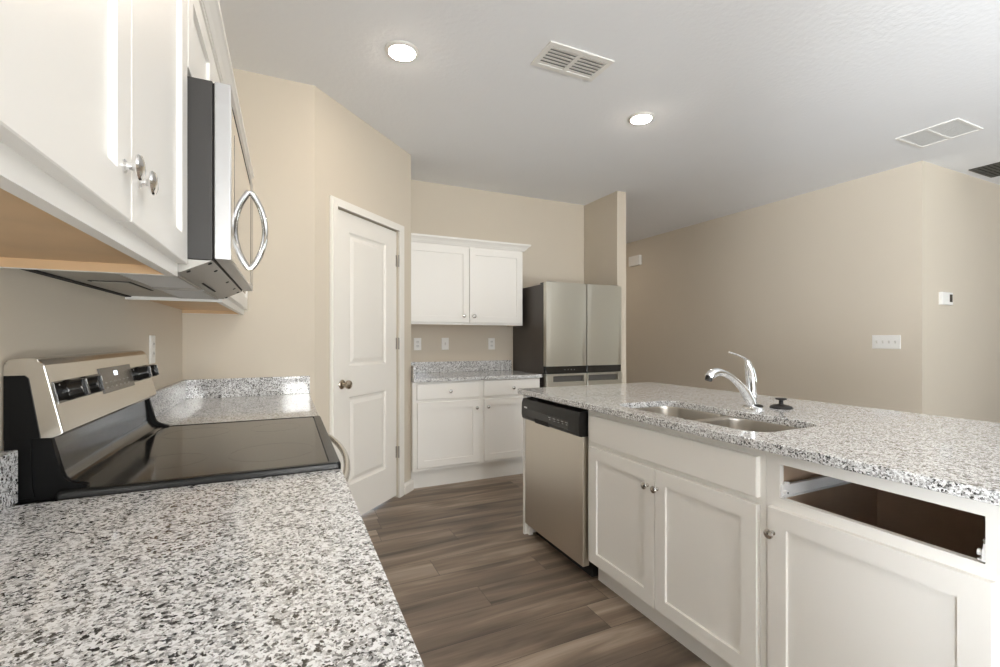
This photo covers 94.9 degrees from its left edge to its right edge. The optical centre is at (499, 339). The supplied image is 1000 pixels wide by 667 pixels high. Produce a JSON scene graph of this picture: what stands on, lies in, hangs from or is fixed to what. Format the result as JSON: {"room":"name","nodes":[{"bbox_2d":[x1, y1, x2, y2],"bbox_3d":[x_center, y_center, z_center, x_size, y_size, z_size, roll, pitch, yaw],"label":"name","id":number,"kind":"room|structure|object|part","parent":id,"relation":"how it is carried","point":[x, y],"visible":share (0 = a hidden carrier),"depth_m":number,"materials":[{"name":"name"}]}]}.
{"room":"kitchen","nodes":[
{"label":"kitchen","id":0,"kind":"room"},
{"bbox_2d":[0,268,181,505],"bbox_3d":[-0.361,-0.137,-0.537,0.100,2.733,6.530,0,0,-25],"label":"wall","id":1,"kind":"structure","parent":0,"point":[41,315],"depth_m":1.20,"materials":[{"name":"paint"}]},
{"bbox_2d":[0,450,17,512],"bbox_3d":[-0.632,0.266,0.200,0.029,0.102,1.516,0,0,-25],"label":"backsplash","id":2,"kind":"structure","parent":1,"relation":"attached to","point":[8,459],"depth_m":0.86,"materials":[{"name":"stone"}]},
{"bbox_2d":[0,0,186,276],"bbox_3d":[-0.644,-0.500,0.582,0.328,0.725,0.822,0,0,-25],"label":"upper cabinet","id":3,"kind":"object","parent":1,"relation":"attached to","point":[93,93],"visible":1,"depth_m":0.59,"materials":[{"name":"paint"}]},
{"bbox_3d":[-0.441,-0.504,0.456,0.019,0.677,0.404,0,0,-25],"label":"door","id":4,"kind":"part","parent":3,"relation":"part of","materials":[{"name":"paint"}]},
{"bbox_3d":[-0.672,-0.149,0.569,0.267,0.020,0.794,0,0,-25],"label":"panel","id":5,"kind":"part","parent":3,"relation":"part of","materials":[{"name":"brown wood"}]},
{"bbox_3d":[-0.542,-0.500,0.629,0.019,0.725,0.822,0,0,-25],"label":"frame","id":6,"kind":"part","parent":3,"relation":"part of","materials":[{"name":"paint"}]},
{"bbox_3d":[-0.494,-0.233,0.620,0.023,0.036,0.036,0,0,-25],"label":"knob","id":7,"kind":"part","parent":3,"relation":"part of","materials":[{"name":"silver metal"}]},
{"bbox_3d":[-0.522,-0.233,0.681,0.023,0.036,0.036,0,0,-25],"label":"knob","id":8,"kind":"part","parent":3,"relation":"part of","materials":[{"name":"silver metal"}]},
{"bbox_3d":[-0.612,-0.504,0.824,0.019,0.677,0.400,0,0,-25],"label":"door","id":9,"kind":"part","parent":3,"relation":"part of","materials":[{"name":"paint"}]},
{"bbox_2d":[199,0,253,179],"bbox_3d":[-0.882,-0.893,1.419,0.070,0.060,2.541,0,0,-25],"label":"crown molding","id":10,"kind":"structure","parent":3,"relation":"attached to","point":[211,10],"depth_m":1.41,"materials":[{"name":"paint"}]},
{"bbox_2d":[149,335,154,363],"bbox_3d":[-1.429,0.042,1.888,0.008,0.116,0.072,0,0,-25],"label":"outlet","id":11,"kind":"object","parent":1,"relation":"attached to","point":[151,337],"visible":1,"depth_m":1.87,"materials":[{"name":"white plastic"}]},
{"bbox_2d":[150,380,185,416],"bbox_3d":[-1.474,0.266,2.001,0.019,0.102,0.948,0,0,-25],"label":"backsplash","id":12,"kind":"structure","parent":1,"relation":"attached to","point":[166,397],"depth_m":2.07,"materials":[{"name":"stone"}]},
{"bbox_2d":[125,290,247,314],"bbox_3d":[-1.340,-0.500,2.077,0.328,0.725,0.960,0,0,-25],"label":"upper cabinet","id":13,"kind":"object","parent":1,"relation":"attached to","point":[236,304],"visible":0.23,"depth_m":2.10,"materials":[{"name":"paint"}]},
{"bbox_3d":[-1.367,-0.149,2.064,0.267,0.020,0.931,0,0,-25],"label":"panel","id":14,"kind":"part","parent":13,"relation":"part of","materials":[{"name":"brown wood"}]},
{"bbox_3d":[-1.238,-0.500,2.124,0.019,0.725,0.960,0,0,-25],"label":"frame","id":15,"kind":"part","parent":13,"relation":"part of","materials":[{"name":"paint"}]},
{"bbox_3d":[-1.120,-0.504,1.917,0.019,0.677,0.472,0,0,-25],"label":"door","id":16,"kind":"part","parent":13,"relation":"part of","materials":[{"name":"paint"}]},
{"bbox_3d":[-1.321,-0.504,2.349,0.019,0.677,0.471,0,0,-25],"label":"door","id":17,"kind":"part","parent":13,"relation":"part of","materials":[{"name":"paint"}]},
{"bbox_2d":[187,0,219,82],"bbox_3d":[-0.978,-0.724,1.298,0.328,0.277,0.756,0,0,-25],"label":"upper cabinet","id":18,"kind":"object","parent":1,"relation":"attached to","point":[200,59],"visible":0.02,"depth_m":1.16,"materials":[{"name":"paint"}]},
{"bbox_2d":[21,76,267,299],"bbox_3d":[-0.924,-0.363,1.323,0.444,0.441,0.755,0,0,-25],"label":"microwave","id":19,"kind":"object","parent":18,"relation":"attached to","point":[221,196],"visible":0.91,"depth_m":1.05,"materials":[{"name":"grey metal"}]},
{"bbox_3d":[-1.041,-0.148,1.269,0.086,0.001,0.230,0,0,-25],"label":"lamp frame","id":20,"kind":"part","parent":19,"relation":"part of","materials":[{"name":"grey metal"}]},
{"bbox_3d":[-0.967,-0.163,1.303,0.350,0.030,0.750,0,0,-25],"label":"panel","id":21,"kind":"part","parent":19,"relation":"part of","materials":[{"name":"grey metal"}]},
{"bbox_3d":[-0.760,-0.382,1.321,0.032,0.402,0.614,0,0,-25],"label":"door","id":22,"kind":"part","parent":19,"relation":"part of","materials":[{"name":"silver metal"}]},
{"bbox_3d":[-0.838,-0.374,1.590,0.062,0.275,0.020,0,0,-25],"label":"handle","id":23,"kind":"part","parent":19,"relation":"part of","materials":[{"name":"silver metal"}]},
{"bbox_3d":[-0.937,-0.724,1.524,0.019,0.237,0.370,0,0,-25],"label":"door","id":24,"kind":"part","parent":18,"relation":"part of","materials":[{"name":"paint"}]},
{"bbox_2d":[182,68,314,404],"bbox_3d":[-1.462,-0.137,2.607,0.755,2.733,0.100,0,0,-25],"label":"wall","id":25,"kind":"structure","parent":0,"point":[275,337],"depth_m":2.63,"materials":[{"name":"paint"}]},
{"bbox_2d":[186,376,309,398],"bbox_3d":[-1.403,0.266,2.567,0.626,0.102,0.019,0,0,-25],"label":"backsplash","id":26,"kind":"structure","parent":25,"relation":"attached to","point":[256,386],"depth_m":2.55,"materials":[{"name":"stone"}]},
{"bbox_2d":[315,86,410,497],"bbox_3d":[-0.959,-0.137,3.248,0.100,2.733,1.088,0,0,20],"label":"wall","id":27,"kind":"structure","parent":0,"point":[356,164],"depth_m":3.06,"materials":[{"name":"paint"}]},
{"bbox_2d":[329,195,403,497],"bbox_3d":[-0.945,0.169,3.247,0.107,2.122,0.846,0,0,20],"label":"trim","id":28,"kind":"structure","parent":27,"relation":"attached to","point":[334,202],"depth_m":2.88,"materials":[{"name":"paint"}]},
{"bbox_2d":[338,209,399,514],"bbox_3d":[-0.907,0.190,3.231,0.104,2.044,0.712,0,0,20],"label":"door","id":29,"kind":"structure","parent":27,"relation":"in","point":[367,257],"depth_m":3.21,"materials":[{"name":"paint"}]},
{"bbox_3d":[-0.990,0.291,2.953,0.069,0.062,0.062,0,0,20],"label":"knob","id":30,"kind":"part","parent":29,"relation":"part of","materials":[{"name":"silver metal"}]},
{"bbox_2d":[404,478,413,494],"bbox_3d":[-0.735,1.185,3.692,0.016,0.090,0.132,0,0,20],"label":"baseboard","id":31,"kind":"structure","parent":27,"relation":"attached to","point":[408,485],"depth_m":3.69,"materials":[{"name":"paint"}]},
{"bbox_2d":[411,365,415,378],"bbox_3d":[-0.816,0.266,3.961,0.019,0.102,0.622,0,0,-25],"label":"backsplash","id":32,"kind":"structure","parent":27,"relation":"attached to","point":[413,368],"depth_m":3.68,"materials":[{"name":"stone"}]},
{"bbox_2d":[411,180,583,369],"bbox_3d":[-0.077,-0.137,4.726,2.206,2.733,0.100,0,0,-25],"label":"wall","id":33,"kind":"structure","parent":0,"point":[554,230],"depth_m":4.68,"materials":[{"name":"paint"}]},
{"bbox_2d":[414,338,420,349],"bbox_3d":[-0.780,0.045,4.340,0.072,0.116,0.008,0,0,-25],"label":"outlet","id":34,"kind":"object","parent":33,"relation":"attached to","point":[417,341],"visible":1,"depth_m":4.34,"materials":[{"name":"white plastic"}]},
{"bbox_2d":[442,338,448,349],"bbox_3d":[-0.531,0.043,4.452,0.072,0.116,0.016,0,0,-25],"label":"light switch","id":35,"kind":"object","parent":33,"relation":"attached to","point":[445,341],"visible":1,"depth_m":4.45,"materials":[{"name":"white plastic"}]},
{"bbox_2d":[411,360,511,372],"bbox_3d":[-0.413,0.266,4.503,1.167,0.102,0.020,0,0,-25],"label":"backsplash","id":36,"kind":"structure","parent":33,"relation":"attached to","point":[492,365],"depth_m":4.51,"materials":[{"name":"stone"}]},
{"bbox_2d":[411,233,530,325],"bbox_3d":[-0.331,-0.525,4.350,1.226,0.783,0.366,0,0,-25],"label":"upper cabinet","id":37,"kind":"object","parent":33,"relation":"attached to","point":[455,280],"visible":0.9,"depth_m":4.20,"materials":[{"name":"paint"}]},
{"bbox_3d":[-0.554,-0.495,4.102,0.588,0.683,0.019,0,0,-25],"label":"door","id":38,"kind":"part","parent":37,"relation":"part of","materials":[{"name":"paint"}]},
{"bbox_3d":[-0.331,-0.886,4.350,1.226,0.060,0.366,0,0,-25],"label":"crown","id":39,"kind":"part","parent":37,"relation":"part of","materials":[{"name":"paint"}]},
{"bbox_3d":[-0.036,-0.495,4.343,0.543,0.683,0.019,0,0,-25],"label":"door","id":40,"kind":"part","parent":37,"relation":"part of","materials":[{"name":"paint"}]},
{"bbox_2d":[488,338,494,349],"bbox_3d":[-0.085,0.045,4.663,0.072,0.116,0.008,0,0,-25],"label":"outlet","id":41,"kind":"object","parent":33,"relation":"attached to","point":[491,341],"visible":1,"depth_m":4.66,"materials":[{"name":"white plastic"}]},
{"bbox_2d":[361,474,710,666],"bbox_3d":[2.704,1.270,3.188,8.800,0.080,10.900,0,0,-25],"label":"floor","id":42,"kind":"structure","parent":0,"point":[470,589],"depth_m":2.21,"materials":[{"name":"wood"}]},
{"bbox_2d":[3,350,349,504],"bbox_3d":[-0.810,0.633,1.362,0.681,1.192,0.765,0,0,-25],"label":"range","id":43,"kind":"object","parent":42,"relation":"on","point":[80,425],"visible":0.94,"depth_m":1.09,"materials":[{"name":"black glass"}]},
{"bbox_3d":[-0.946,0.256,0.904,0.046,0.119,0.003,0,0,-25],"label":"plate","id":44,"kind":"part","parent":43,"relation":"part of","materials":[{"name":"black metal"}]},
{"bbox_3d":[-0.919,0.108,0.997,0.036,0.046,0.045,0,0,-25],"label":"control knob","id":45,"kind":"part","parent":43,"relation":"part of","materials":[{"name":"black plastic"}]},
{"bbox_3d":[-0.957,0.108,1.079,0.036,0.046,0.045,0,0,-25],"label":"control knob","id":46,"kind":"part","parent":43,"relation":"part of","materials":[{"name":"black plastic"}]},
{"bbox_3d":[-1.137,0.108,1.465,0.036,0.046,0.045,0,0,-25],"label":"control knob","id":47,"kind":"part","parent":43,"relation":"part of","materials":[{"name":"black plastic"}]},
{"bbox_3d":[-1.173,0.108,1.542,0.036,0.046,0.045,0,0,-25],"label":"control knob","id":48,"kind":"part","parent":43,"relation":"part of","materials":[{"name":"black plastic"}]},
{"bbox_2d":[55,416,340,500],"bbox_3d":[-0.799,0.315,1.367,0.542,0.023,0.764,0,0,-25],"label":"cooktop","id":49,"kind":"object","parent":43,"relation":"in","point":[159,455],"depth_m":1.18,"materials":[{"name":"glass"}]},
{"bbox_3d":[-0.534,0.371,1.501,0.061,0.022,0.702,0,0,-25],"label":"handle","id":50,"kind":"part","parent":43,"relation":"part of","materials":[{"name":"silver metal"}]},
{"bbox_2d":[411,378,539,488],"bbox_3d":[-0.291,0.789,4.205,1.177,0.881,0.662,0,0,-25],"label":"base cabinet","id":51,"kind":"object","parent":42,"relation":"on","point":[462,431],"visible":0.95,"depth_m":3.90,"materials":[{"name":"paint"}]},
{"bbox_3d":[-0.423,0.428,3.821,0.549,0.129,0.019,0,0,-25],"label":"drawer","id":52,"kind":"part","parent":51,"relation":"part of","materials":[{"name":"paint"}]},
{"bbox_3d":[-0.425,0.781,3.821,0.537,0.531,0.019,0,0,-25],"label":"door","id":53,"kind":"part","parent":51,"relation":"part of","materials":[{"name":"paint"}]},
{"bbox_2d":[411,360,541,382],"bbox_3d":[-0.289,0.281,4.213,1.187,0.132,0.650,0,0,-25],"label":"countertop","id":54,"kind":"structure","parent":51,"relation":"on","point":[443,371],"depth_m":4.35,"materials":[{"name":"stone"}]},
{"bbox_3d":[0.109,0.781,4.069,0.546,0.531,0.019,0,0,-25],"label":"door","id":55,"kind":"part","parent":51,"relation":"part of","materials":[{"name":"paint"}]},
{"bbox_3d":[0.109,0.424,4.069,0.550,0.137,0.019,0,0,-25],"label":"drawer","id":56,"kind":"part","parent":51,"relation":"part of","materials":[{"name":"paint"}]},
{"bbox_2d":[523,395,535,534],"bbox_3d":[0.438,0.789,3.022,0.627,0.881,0.041,0,0,-25],"label":"end panel","id":57,"kind":"object","parent":42,"relation":"on","point":[527,529],"visible":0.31,"depth_m":2.89,"materials":[{"name":"paint"}]},
{"bbox_2d":[522,397,597,576],"bbox_3d":[0.551,0.795,2.727,0.634,0.868,0.622,0,0,-25],"label":"dishwasher","id":58,"kind":"object","parent":42,"relation":"on","point":[556,434],"visible":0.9,"depth_m":2.53,"materials":[{"name":"silver metal"}]},
{"bbox_3d":[0.295,0.430,2.608,0.066,0.130,0.622,0,0,-25],"label":"control panel","id":59,"kind":"part","parent":58,"relation":"part of","materials":[{"name":"black plastic"}]},
{"bbox_3d":[0.307,0.826,2.613,0.041,0.660,0.622,0,0,-25],"label":"door","id":60,"kind":"part","parent":58,"relation":"part of","materials":[{"name":"silver metal"}]},
{"bbox_3d":[0.587,1.180,2.743,0.515,0.099,0.582,0,0,-25],"label":"kick plate","id":61,"kind":"part","parent":58,"relation":"part of","materials":[{"name":"metal"}]},
{"bbox_2d":[513,281,621,387],"bbox_3d":[0.665,0.350,4.631,0.855,1.758,0.686,0,0,-25],"label":"refrigerator","id":62,"kind":"object","parent":42,"relation":"on","point":[570,334],"visible":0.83,"depth_m":4.33,"materials":[{"name":"silver metal"}]},
{"bbox_3d":[0.608,-0.138,4.258,0.438,0.770,0.057,0,0,-25],"label":"door","id":63,"kind":"part","parent":62,"relation":"part of","materials":[{"name":"silver metal"}]},
{"bbox_3d":[0.608,0.773,4.258,0.438,0.763,0.057,0,0,-25],"label":"door","id":64,"kind":"part","parent":62,"relation":"part of","materials":[{"name":"silver metal"}]},
{"bbox_3d":[0.621,0.364,4.278,0.338,0.054,0.029,0,0,-25],"label":"pocket handle","id":65,"kind":"part","parent":62,"relation":"part of","materials":[{"name":"grey metal"}]},
{"bbox_3d":[0.977,0.364,4.444,0.346,0.054,0.029,0,0,-25],"label":"pocket handle","id":66,"kind":"part","parent":62,"relation":"part of","materials":[{"name":"grey metal"}]},
{"bbox_3d":[1.000,-0.138,4.440,0.408,0.770,0.057,0,0,-25],"label":"door","id":67,"kind":"part","parent":62,"relation":"part of","materials":[{"name":"silver metal"}]},
{"bbox_3d":[1.000,0.773,4.440,0.408,0.763,0.057,0,0,-25],"label":"door","id":68,"kind":"part","parent":62,"relation":"part of","materials":[{"name":"silver metal"}]},
{"bbox_2d":[588,410,765,666],"bbox_3d":[0.896,0.789,2.006,0.648,0.881,0.950,0,0,-25],"label":"base cabinet","id":69,"kind":"object","parent":42,"relation":"on","point":[677,519],"visible":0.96,"depth_m":1.75,"materials":[{"name":"paint"}]},
{"bbox_3d":[0.545,0.818,2.086,0.019,0.571,0.446,0,0,-25],"label":"door","id":70,"kind":"part","parent":69,"relation":"part of","materials":[{"name":"paint"}]},
{"bbox_3d":[0.602,0.608,1.905,0.030,0.030,0.030,0,0,-25],"label":"knob","id":71,"kind":"part","parent":69,"relation":"part of","materials":[{"name":"silver metal"}]},
{"bbox_3d":[0.625,0.608,1.856,0.030,0.030,0.030,0,0,-25],"label":"knob","id":72,"kind":"part","parent":69,"relation":"part of","materials":[{"name":"silver metal"}]},
{"bbox_3d":[0.735,0.817,1.677,0.019,0.573,0.449,0,0,-25],"label":"door","id":73,"kind":"part","parent":69,"relation":"part of","materials":[{"name":"paint"}]},
{"bbox_2d":[518,382,999,505],"bbox_3d":[1.101,0.333,2.144,1.117,0.030,2.300,0,0,-25],"label":"countertop","id":74,"kind":"structure","parent":69,"relation":"on","point":[959,457],"depth_m":1.59,"materials":[{"name":"stone"}]},
{"bbox_2d":[636,406,799,431],"bbox_3d":[0.885,0.448,1.975,0.418,0.198,0.809,0,0,-25],"label":"sink","id":75,"kind":"object","parent":74,"relation":"in","point":[711,418],"visible":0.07,"depth_m":2.01,"materials":[{"name":"silver metal"}]},
{"bbox_2d":[705,351,763,409],"bbox_3d":[1.051,0.186,2.048,0.291,0.263,0.102,0,0,-25],"label":"faucet","id":76,"kind":"object","parent":74,"relation":"on","point":[748,392],"visible":1,"depth_m":2.07,"materials":[{"name":"silver metal"}]},
{"bbox_3d":[1.039,0.220,2.062,0.278,0.187,0.046,0,0,-18],"label":"spout","id":77,"kind":"part","parent":76,"relation":"part of","materials":[{"name":"silver metal"}]},
{"bbox_3d":[1.082,0.085,2.073,0.110,0.061,0.021,0,0,-19],"label":"lever","id":78,"kind":"part","parent":76,"relation":"part of","materials":[{"name":"silver metal"}]},
{"bbox_3d":[1.153,0.309,2.093,0.068,0.017,0.099,0,0,-25],"label":"plate","id":79,"kind":"part","parent":76,"relation":"part of","materials":[{"name":"silver metal"}]},
{"bbox_2d":[769,398,792,409],"bbox_3d":[1.297,0.294,2.116,0.094,0.046,0.094,0,0,-25],"label":"stopper","id":80,"kind":"object","parent":74,"relation":"on","point":[780,405],"visible":1,"depth_m":2.09,"materials":[{"name":"black rubber"}]},
{"bbox_2d":[763,452,999,666],"bbox_3d":[1.222,0.789,1.306,0.648,0.881,0.593,0,0,-25],"label":"base cabinet","id":81,"kind":"object","parent":42,"relation":"on","point":[862,570],"visible":0.91,"depth_m":1.24,"materials":[{"name":"paint"}]},
{"bbox_3d":[0.831,0.599,1.413,0.030,0.030,0.030,0,0,-25],"label":"knob","id":82,"kind":"part","parent":81,"relation":"part of","materials":[{"name":"silver metal"}]},
{"bbox_3d":[-0.354,0.789,0.325,0.636,0.881,1.488,0,0,-25],"label":"base cabinet","id":83,"kind":"object","parent":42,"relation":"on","visible":0},
{"bbox_2d":[0,450,423,666],"bbox_3d":[-0.361,0.281,0.326,0.626,0.132,1.516,0,0,-25],"label":"countertop","id":84,"kind":"structure","parent":83,"relation":"on","point":[283,570],"depth_m":0.60,"materials":[{"name":"stone"}]},
{"bbox_3d":[-1.198,0.789,2.140,0.636,0.881,0.964,0,0,-25],"label":"base cabinet","id":85,"kind":"object","parent":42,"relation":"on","visible":0},
{"bbox_2d":[150,376,318,424],"bbox_3d":[-1.203,0.281,2.137,0.626,0.132,0.968,0,0,-25],"label":"countertop","id":86,"kind":"structure","parent":85,"relation":"on","point":[191,401],"depth_m":2.31,"materials":[{"name":"stone"}]},
{"bbox_2d":[584,191,625,382],"bbox_3d":[0.522,-0.137,6.201,0.115,2.733,3.395,0,0,-25],"label":"wall partition","id":87,"kind":"structure","parent":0,"point":[605,217],"depth_m":4.76,"materials":[{"name":"paint"}]},
{"bbox_2d":[219,0,999,243],"bbox_3d":[2.704,-1.554,3.188,8.800,0.100,10.900,0,0,-25],"label":"ceiling","id":88,"kind":"structure","parent":0,"point":[753,103],"depth_m":2.71,"materials":[{"name":"paint"}]},
{"bbox_2d":[385,40,418,61],"bbox_3d":[-0.510,-1.492,2.393,0.176,0.024,0.176,0,0,-25],"label":"recessed light","id":89,"kind":"object","parent":88,"relation":"in","point":[398,50],"visible":1,"depth_m":2.37,"materials":[{"name":"white plastic"}]},
{"bbox_2d":[531,40,614,81],"bbox_3d":[0.392,-1.499,2.486,0.400,0.008,0.214,0,0,-25],"label":"ceiling vent","id":90,"kind":"object","parent":88,"relation":"in","point":[556,57],"visible":1,"depth_m":2.48,"materials":[{"name":"white plastic"}]},
{"bbox_2d":[628,112,654,124],"bbox_3d":[0.960,-1.492,3.116,0.176,0.024,0.176,0,0,-25],"label":"recessed light","id":91,"kind":"object","parent":88,"relation":"in","point":[640,118],"visible":1,"depth_m":3.09,"materials":[{"name":"white plastic"}]},
{"bbox_2d":[895,118,982,147],"bbox_3d":[3.199,-1.499,3.350,0.375,0.008,0.358,0,0,-25],"label":"ceiling vent","id":92,"kind":"object","parent":88,"relation":"in","point":[957,127],"visible":1,"depth_m":3.33,"materials":[{"name":"white plastic"}]},
{"bbox_2d":[969,162,999,177],"bbox_3d":[4.391,-1.499,4.066,0.440,0.008,0.200,0,0,-25],"label":"ceiling vent","id":93,"kind":"object","parent":88,"relation":"in","point":[991,170],"visible":1,"depth_m":4.07,"materials":[{"name":"metal"}]},
{"bbox_2d":[626,161,928,414],"bbox_3d":[2.525,-0.137,6.192,0.110,2.733,5.100,0,0,-25],"label":"wall","id":94,"kind":"structure","parent":0,"point":[799,287],"depth_m":4.75,"materials":[{"name":"paint"}]},
{"bbox_2d":[629,255,641,266],"bbox_3d":[2.060,-1.198,7.002,0.052,0.150,0.240,0,0,-25],"label":"door chime","id":95,"kind":"object","parent":94,"relation":"attached to","point":[636,260],"visible":1,"depth_m":6.96,"materials":[{"name":"white plastic"}]},
{"bbox_2d":[872,335,900,348],"bbox_3d":[3.439,0.024,4.079,0.015,0.118,0.210,0,0,-25],"label":"light switch","id":96,"kind":"object","parent":94,"relation":"attached to","point":[878,341],"visible":1,"depth_m":4.07,"materials":[{"name":"white plastic"}]},
{"bbox_2d":[929,163,999,422],"bbox_3d":[5.051,-0.137,4.615,3.140,2.733,0.110,0,0,-25],"label":"wall","id":97,"kind":"structure","parent":0,"point":[964,210],"depth_m":4.15,"materials":[{"name":"paint"}]},
{"bbox_2d":[939,292,952,304],"bbox_3d":[3.892,-0.355,4.002,0.190,0.110,0.025,0,0,-25],"label":"thermostat","id":98,"kind":"object","parent":97,"relation":"attached to","point":[945,298],"visible":1,"depth_m":3.98,"materials":[{"name":"white plastic"}]}
]}

